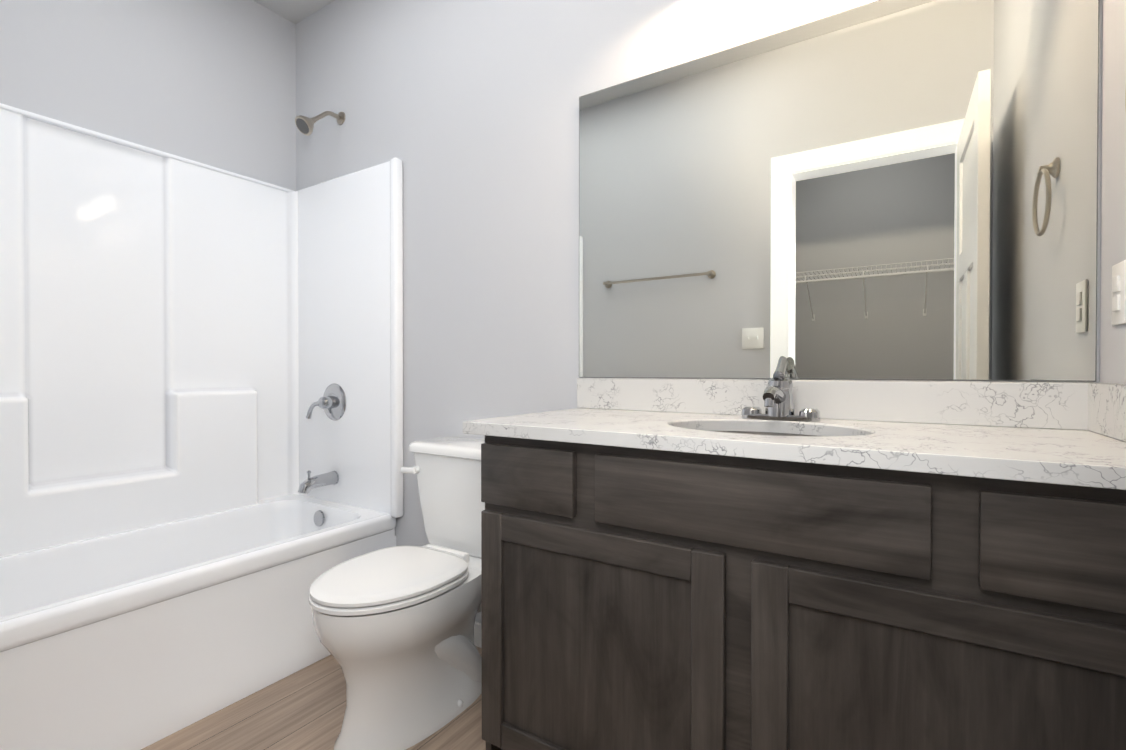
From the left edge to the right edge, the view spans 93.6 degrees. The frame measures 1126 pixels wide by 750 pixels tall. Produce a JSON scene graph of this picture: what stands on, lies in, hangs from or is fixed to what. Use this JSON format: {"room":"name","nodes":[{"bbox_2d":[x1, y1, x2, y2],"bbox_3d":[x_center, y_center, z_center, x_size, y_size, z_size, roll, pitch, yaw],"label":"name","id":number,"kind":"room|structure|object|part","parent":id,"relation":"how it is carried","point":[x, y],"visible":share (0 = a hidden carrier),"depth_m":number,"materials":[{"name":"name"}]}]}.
{"room":"bathroom","nodes":[
{"label":"bathroom","id":0,"kind":"room"},
{"bbox_2d":[0,0,295,190],"bbox_3d":[-1.805,-0.359,2.054,0.120,2.795,1.770,0,1,32],"label":"wall","id":1,"kind":"structure","parent":0,"point":[211,82],"depth_m":2.19,"materials":[{"name":"grey paint"}]},
{"bbox_2d":[254,0,334,23],"bbox_3d":[-0.763,-1.795,0.492,3.540,0.100,3.270,0,1,32],"label":"ceiling","id":2,"kind":"structure","parent":0,"point":[295,11],"depth_m":2.53,"materials":[{"name":"grey paint"}]},
{"bbox_2d":[141,646,485,749],"bbox_3d":[-0.763,1.080,0.515,3.540,0.060,3.270,0,1,32],"label":"floor","id":3,"kind":"structure","parent":0,"point":[303,708],"depth_m":1.58,"materials":[{"name":"brown wood"}]},
{"bbox_2d":[0,103,403,749],"bbox_3d":[-1.417,-0.090,1.810,0.795,2.260,1.527,0,1,32],"label":"bathtub","id":4,"kind":"object","parent":3,"relation":"on","point":[200,427],"visible":1,"depth_m":2.04,"materials":[{"name":"white plastic"}]},
{"bbox_2d":[309,437,484,749],"bbox_3d":[-0.442,0.643,1.672,0.490,0.797,0.717,0,1,32],"label":"toilet","id":5,"kind":"object","parent":3,"relation":"on","point":[394,627],"visible":0.88,"depth_m":1.52,"materials":[{"name":"white ceramic"}]},
{"bbox_3d":[-0.506,0.594,1.570,0.378,0.043,0.477,0,1,32],"label":"seat","id":6,"kind":"part","parent":5,"relation":"part of","materials":[{"name":"white plastic"}]},
{"bbox_3d":[-0.314,0.427,1.872,0.490,0.369,0.240,0,1,32],"label":"tank","id":7,"kind":"part","parent":5,"relation":"part of","materials":[{"name":"white ceramic"}]},
{"bbox_2d":[481,436,1125,749],"bbox_3d":[0.457,0.595,1.203,1.218,0.900,0.550,0,1,32],"label":"bathroom vanity","id":8,"kind":"object","parent":3,"relation":"on","point":[779,560],"depth_m":0.92,"materials":[{"name":"brown wood"}]},
{"bbox_2d":[463,408,1125,491],"bbox_3d":[0.435,0.130,1.202,1.258,0.030,0.568,0,1,32],"label":"countertop","id":9,"kind":"structure","parent":8,"relation":"on","point":[1049,457],"depth_m":0.95,"materials":[{"name":"white stone"}]},
{"bbox_2d":[675,420,870,439],"bbox_3d":[0.448,0.209,1.184,0.476,0.152,0.376,0,1,32],"label":"sink","id":10,"kind":"object","parent":9,"relation":"in","point":[847,433],"depth_m":1.31,"materials":[{"name":"white ceramic"}]},
{"bbox_2d":[739,356,822,419],"bbox_3d":[0.530,0.032,1.312,0.188,0.164,0.206,0,1,32],"label":"faucet","id":11,"kind":"object","parent":9,"relation":"on","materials":[{"name":"silver metal"}]},
{"bbox_2d":[296,0,1101,622],"bbox_3d":[-0.079,-0.358,1.935,2.920,2.795,0.120,0,1,32],"label":"wall","id":12,"kind":"structure","parent":0,"point":[466,112],"depth_m":2.00,"materials":[{"name":"grey paint"}]},
{"bbox_2d":[474,621,481,647],"bbox_3d":[-0.292,0.994,2.003,0.900,0.090,0.013,0,1,32],"label":"baseboard","id":13,"kind":"structure","parent":12,"relation":"attached to","point":[477,635],"depth_m":2.00,"materials":[{"name":"white paint"}]},
{"bbox_2d":[577,378,1086,427],"bbox_3d":[0.582,0.063,1.433,1.258,0.100,0.020,0,1,32],"label":"backsplash","id":14,"kind":"structure","parent":12,"relation":"attached to","point":[1013,404],"depth_m":1.29,"materials":[{"name":"white stone"}]},
{"bbox_2d":[579,0,1099,381],"bbox_3d":[0.584,-0.458,1.437,1.254,0.938,0.006,0,1,32],"label":"mirror","id":15,"kind":"object","parent":12,"relation":"attached to","point":[892,190],"visible":0.94,"depth_m":1.33,"materials":[{"name":"grey mirror"}]},
{"bbox_2d":[1099,0,1125,383],"bbox_3d":[0.794,-0.347,0.474,0.120,2.795,1.650,0,1,32],"label":"wall","id":16,"kind":"structure","parent":0,"point":[1113,241],"depth_m":1.04,"materials":[{"name":"grey paint"}]},
{"bbox_2d":[1087,382,1125,439],"bbox_3d":[0.952,0.068,0.862,0.020,0.100,0.548,0,1,32],"label":"backsplash","id":17,"kind":"structure","parent":16,"relation":"attached to","point":[1106,402],"depth_m":1.00,"materials":[{"name":"white stone"}]},
{"bbox_2d":[1111,260,1125,325],"bbox_3d":[1.047,-0.153,0.997,0.009,0.116,0.072,0,1,32],"label":"light switch","id":18,"kind":"object","parent":16,"relation":"attached to","point":[1118,317],"visible":1,"depth_m":0.99,"materials":[{"name":"white plastic"}]}
]}

